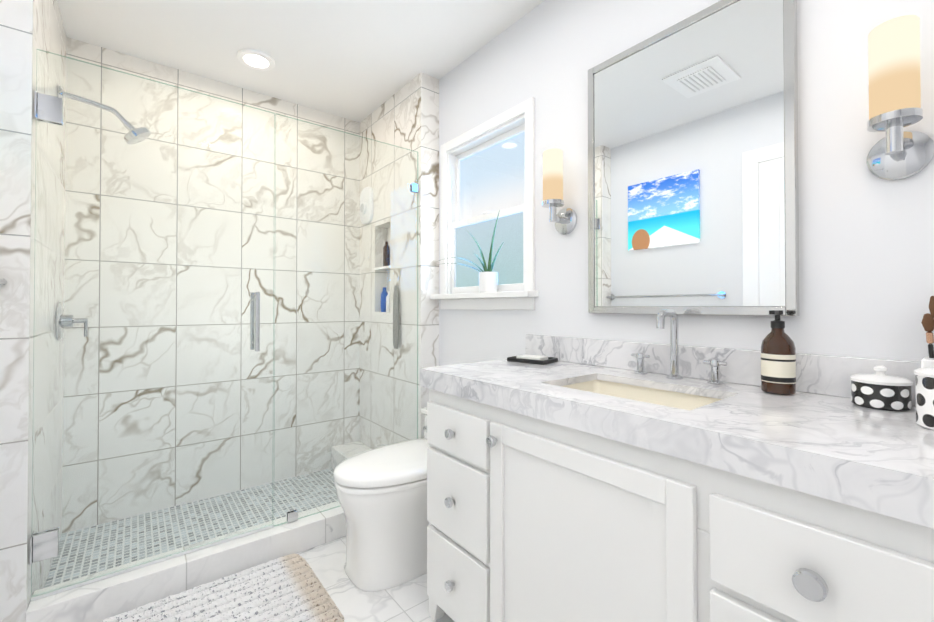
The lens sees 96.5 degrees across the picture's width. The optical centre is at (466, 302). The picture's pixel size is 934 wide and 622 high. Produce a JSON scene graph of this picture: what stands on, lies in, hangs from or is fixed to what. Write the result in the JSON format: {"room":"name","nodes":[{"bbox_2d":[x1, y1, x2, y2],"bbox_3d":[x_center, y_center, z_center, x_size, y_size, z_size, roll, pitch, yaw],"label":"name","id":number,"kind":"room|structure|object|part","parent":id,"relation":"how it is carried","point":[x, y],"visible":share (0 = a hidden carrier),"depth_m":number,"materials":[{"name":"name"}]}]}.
{"room":"bathroom","nodes":[
{"label":"bathroom","id":0,"kind":"room"},
{"bbox_2d":[0,0,66,621],"bbox_3d":[-1.773,-0.092,1.686,0.125,2.465,0.850,0,-1,-38],"label":"wall","id":1,"kind":"structure","parent":0,"point":[29,29],"depth_m":1.39,"materials":[{"name":"tile"}]},
{"bbox_2d":[55,302,87,339],"bbox_3d":[-1.817,0.083,1.924,0.101,0.176,0.176,0,-1,-38],"label":"shower valve","id":2,"kind":"object","parent":1,"relation":"attached to","point":[61,323],"depth_m":1.89,"materials":[{"name":"silver metal"}]},
{"bbox_2d":[56,85,150,144],"bbox_3d":[-1.678,-0.860,1.942,0.330,0.199,0.116,0,-1,-38],"label":"shower head","id":3,"kind":"object","parent":1,"relation":"attached to","point":[134,137],"depth_m":1.96},
{"bbox_2d":[62,37,359,532],"bbox_3d":[-1.430,-0.083,2.597,2.095,2.465,0.150,0,-1,-38],"label":"wall","id":4,"kind":"structure","parent":0,"point":[137,179],"depth_m":2.40,"materials":[{"name":"tile"}]},
{"bbox_2d":[44,468,453,621],"bbox_3d":[-0.202,1.178,1.038,2.095,0.112,4.100,0,-1,-38],"label":"floor","id":5,"kind":"structure","parent":0,"point":[235,517],"depth_m":1.99,"materials":[{"name":"tile"}]},
{"bbox_2d":[25,501,345,621],"bbox_3d":[-0.885,1.082,1.900,1.545,0.120,0.140,0,-1,-38],"label":"shower curb","id":6,"kind":"structure","parent":5,"relation":"on","point":[101,600],"depth_m":1.65,"materials":[{"name":"stone"}]},
{"bbox_2d":[29,50,418,600],"bbox_3d":[-0.885,0.074,1.910,1.541,1.894,0.119,0,-1,-38],"label":"shower enclosure","id":7,"kind":"object","parent":6,"relation":"on","point":[43,544],"visible":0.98,"depth_m":1.66,"materials":[{"name":"clear glass"}]},
{"bbox_2d":[101,553,343,621],"bbox_3d":[-0.867,1.120,1.458,0.725,0.034,0.545,0,-1,-38],"label":"bath rug","id":8,"kind":"object","parent":5,"relation":"on","point":[289,588],"visible":0.98,"depth_m":1.55,"materials":[{"name":"white fabric"}]},
{"bbox_2d":[331,441,371,469],"bbox_3d":[-0.631,1.064,2.658,0.205,0.148,0.730,0,-1,-38],"label":"ledge","id":9,"kind":"object","parent":5,"relation":"on","point":[357,447],"depth_m":2.83,"materials":[{"name":"stone"}]},
{"bbox_2d":[333,407,428,591],"bbox_3d":[-0.233,0.845,1.910,0.752,0.595,0.440,0,-1,-38],"label":"toilet","id":10,"kind":"object","parent":5,"relation":"on","point":[381,492],"visible":0.48,"depth_m":1.68,"materials":[{"name":"white ceramic"}]},
{"bbox_3d":[-0.308,0.741,1.852,0.555,0.022,0.392,0,-1,-38],"label":"seat","id":11,"kind":"part","parent":10,"relation":"part of","materials":[{"name":"white ceramic"}]},
{"bbox_3d":[-0.308,0.701,1.852,0.560,0.045,0.398,0,-1,-38],"label":"lid","id":12,"kind":"part","parent":10,"relation":"part of","materials":[{"name":"white ceramic"}]},
{"bbox_3d":[-0.024,0.564,2.079,0.219,0.029,0.440,0,-1,-38],"label":"tank lid","id":13,"kind":"part","parent":10,"relation":"part of","materials":[{"name":"white ceramic"}]},
{"bbox_3d":[-0.021,0.712,2.079,0.207,0.265,0.420,0,-1,-38],"label":"tank","id":14,"kind":"part","parent":10,"relation":"part of","materials":[{"name":"white ceramic"}]},
{"bbox_2d":[420,369,933,621],"bbox_3d":[0.644,0.693,0.939,0.596,0.878,1.928,0,-1,-38],"label":"bathroom vanity","id":15,"kind":"object","parent":5,"relation":"on","point":[589,480],"depth_m":0.87,"materials":[{"name":"painted wood"},{"name":"marble"},{"name":"chrome"}]},
{"bbox_2d":[420,359,933,484],"bbox_3d":[0.651,0.243,0.950,0.576,0.022,1.928,0,-1,-38],"label":"countertop","id":16,"kind":"structure","parent":15,"relation":"on","point":[824,426],"depth_m":0.86,"materials":[{"name":"white stone"}]},
{"bbox_2d":[507,354,557,364],"bbox_3d":[0.268,0.229,1.707,0.170,0.022,0.120,0,-1,40],"label":"soap tray","id":17,"kind":"object","parent":16,"relation":"on","point":[536,359],"visible":1,"depth_m":1.67,"materials":[{"name":"black plastic"}]},
{"bbox_2d":[548,373,727,408],"bbox_3d":[0.461,0.332,1.153,0.325,0.174,0.465,0,-1,-38],"label":"sink","id":18,"kind":"object","parent":16,"relation":"in","point":[642,390],"depth_m":1.28,"materials":[{"name":"beige ceramic"}]},
{"bbox_2d":[632,309,727,384],"bbox_3d":[0.620,0.128,1.281,0.126,0.216,0.290,0,-1,-38],"label":"faucet","id":19,"kind":"object","parent":16,"relation":"on","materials":[{"name":"silver metal"}]},
{"bbox_2d":[761,310,795,394],"bbox_3d":[0.805,0.127,1.081,0.082,0.214,0.074,0,-1,-38],"label":"soap bottle","id":20,"kind":"object","parent":16,"relation":"on","point":[778,362],"visible":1,"depth_m":1.06,"materials":[{"name":"brown glass"}]},
{"bbox_2d":[850,365,912,410],"bbox_3d":[0.926,0.186,0.934,0.100,0.091,0.100,0,-1,-38],"label":"canister","id":21,"kind":"object","parent":16,"relation":"on","point":[879,389],"visible":1,"depth_m":0.90,"materials":[{"name":"white"}]},
{"bbox_2d":[914,367,933,430],"bbox_3d":[0.891,0.164,0.753,0.114,0.132,0.114,0,-1,-38],"label":"canister","id":22,"kind":"object","parent":16,"relation":"on","point":[924,381],"visible":0.98,"depth_m":0.76,"materials":[{"name":"white ceramic"}]},
{"bbox_2d":[921,296,933,367],"bbox_3d":[1.012,0.103,0.841,0.134,0.256,0.130,0,-1,-38],"label":"brush","id":23,"kind":"object","parent":22,"relation":"in","point":[927,322],"visible":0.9,"depth_m":0.88,"materials":[{"name":"brown wood"}]},
{"bbox_2d":[57,0,544,121],"bbox_3d":[-0.202,-1.381,1.063,2.095,0.100,4.100,0,-1,-38],"label":"ceiling","id":24,"kind":"structure","parent":0,"point":[357,60],"depth_m":2.08,"materials":[{"name":"white paint"}]},
{"bbox_2d":[237,49,274,70],"bbox_3d":[-1.141,-1.313,2.258,0.184,0.012,0.184,0,-1,-38],"label":"recessed light","id":25,"kind":"object","parent":24,"relation":"in","point":[256,59],"visible":1,"depth_m":2.25,"materials":[{"name":"white paint"}]},
{"bbox_2d":[359,72,438,448],"bbox_3d":[-0.471,-0.082,2.733,0.125,2.465,0.830,0,-1,-38],"label":"wall","id":26,"kind":"structure","parent":0,"point":[406,117],"depth_m":2.55,"materials":[{"name":"tile"}]},
{"bbox_2d":[375,265,389,270],"bbox_3d":[-0.522,-0.232,2.771,0.088,0.015,0.219,0,-1,-38],"label":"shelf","id":27,"kind":"structure","parent":26,"relation":"attached to","point":[384,268],"depth_m":2.77,"materials":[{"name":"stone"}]},
{"bbox_2d":[383,289,389,311],"bbox_3d":[-0.498,-0.010,2.739,0.044,0.140,0.090,1,-1,-41],"label":"bottle","id":28,"kind":"object","parent":26,"relation":"in","point":[384,293],"depth_m":2.78,"materials":[{"name":"blue plastic"}]},
{"bbox_2d":[383,242,389,265],"bbox_3d":[-0.538,-0.324,2.791,0.047,0.170,0.047,-1,-1,43],"label":"bottle","id":29,"kind":"object","parent":26,"relation":"in","point":[386,249],"depth_m":2.77,"materials":[{"name":"brown"}]},
{"bbox_2d":[393,285,398,348],"bbox_3d":[-0.431,0.086,2.558,0.027,0.386,0.072,0,-1,-38],"label":"handle","id":30,"kind":"object","parent":26,"relation":"hanging from","point":[395,319],"depth_m":2.54,"materials":[{"name":"grey metal"}]},
{"bbox_2d":[439,0,933,365],"bbox_3d":[0.560,-0.093,1.655,0.150,2.465,3.800,0,-1,-38],"label":"wall","id":31,"kind":"structure","parent":0,"point":[866,262],"depth_m":1.12,"materials":[{"name":"white paint"}]},
{"bbox_2d":[430,290,538,309],"bbox_3d":[0.070,-0.008,2.135,0.120,0.085,0.767,0,-1,-38],"label":"window sill","id":32,"kind":"structure","parent":31,"relation":"attached to","point":[514,300],"depth_m":2.04,"materials":[{"name":"white paint"}]},
{"bbox_2d":[435,210,502,292],"bbox_3d":[0.009,-0.248,2.127,0.427,0.394,0.111,0,-1,31],"label":"aloe plant","id":33,"kind":"object","parent":32,"relation":"on","point":[488,279],"visible":0.98,"depth_m":2.04,"materials":[{"name":"green plant"}]},
{"bbox_3d":[0.106,-0.102,2.074,0.096,0.100,0.096,0,-1,-38],"label":"aloe pot","id":34,"kind":"part","parent":33,"relation":"part of","materials":[{"name":"white ceramic"}]},
{"bbox_2d":[440,97,534,293],"bbox_3d":[0.121,-0.482,2.175,0.136,0.865,0.719,0,-1,-38],"label":"window","id":35,"kind":"structure","parent":31,"relation":"in","point":[492,178],"depth_m":2.15,"materials":[{"name":"clear glass"}]},
{"bbox_2d":[542,148,576,234],"bbox_3d":[0.361,-0.444,1.686,0.127,0.323,0.110,0,-1,-38],"label":"sconce","id":36,"kind":"object","parent":31,"relation":"attached to","point":[564,220],"visible":1,"depth_m":1.65,"materials":[{"name":"beige glass"}]},
{"bbox_3d":[0.345,-0.506,1.673,0.080,0.200,0.080,0,-1,-38],"label":"lamp shade","id":37,"kind":"part","parent":36,"relation":"part of","materials":[{"name":"beige glass"}]},
{"bbox_3d":[0.361,-0.344,1.685,0.127,0.123,0.110,0,-1,-38],"label":"arm","id":38,"kind":"part","parent":36,"relation":"part of"},
{"bbox_2d":[588,0,799,315],"bbox_3d":[0.678,-0.433,1.364,0.029,0.940,0.646,0,-1,-38],"label":"mirror","id":39,"kind":"object","parent":31,"relation":"attached to","point":[693,195],"visible":1,"depth_m":1.29,"materials":[{"name":"silver metal"}]},
{"bbox_2d":[526,334,920,404],"bbox_3d":[0.869,0.184,1.124,0.020,0.100,1.928,0,-1,-38],"label":"backsplash","id":40,"kind":"structure","parent":31,"relation":"attached to","point":[815,373],"depth_m":1.21,"materials":[{"name":"white stone"}]},
{"bbox_2d":[867,15,933,179],"bbox_3d":[0.958,-0.449,0.933,0.127,0.323,0.110,0,-1,-38],"label":"sconce","id":41,"kind":"object","parent":31,"relation":"attached to","point":[896,152],"visible":1,"depth_m":0.91,"materials":[{"name":"beige glass"}]},
{"bbox_3d":[0.942,-0.511,0.921,0.080,0.200,0.080,0,-1,-38],"label":"lamp shade","id":42,"kind":"part","parent":41,"relation":"part of","materials":[{"name":"beige glass"}]},
{"bbox_3d":[0.958,-0.349,0.932,0.127,0.123,0.110,0,-1,-38],"label":"arm","id":43,"kind":"part","parent":41,"relation":"part of"},
{"bbox_3d":[-0.963,-0.105,0.446,0.150,2.465,3.800,0,-1,-38],"label":"wall","id":44,"kind":"structure","parent":0,"visible":0},
{"bbox_2d":[0,278,6,284],"bbox_3d":[-1.261,-0.072,1.001,0.074,0.050,0.900,0,-1,-38],"label":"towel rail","id":45,"kind":"object","parent":44,"relation":"attached to","point":[3,281],"visible":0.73,"depth_m":1.33,"materials":[{"name":"silver metal"}]}
]}

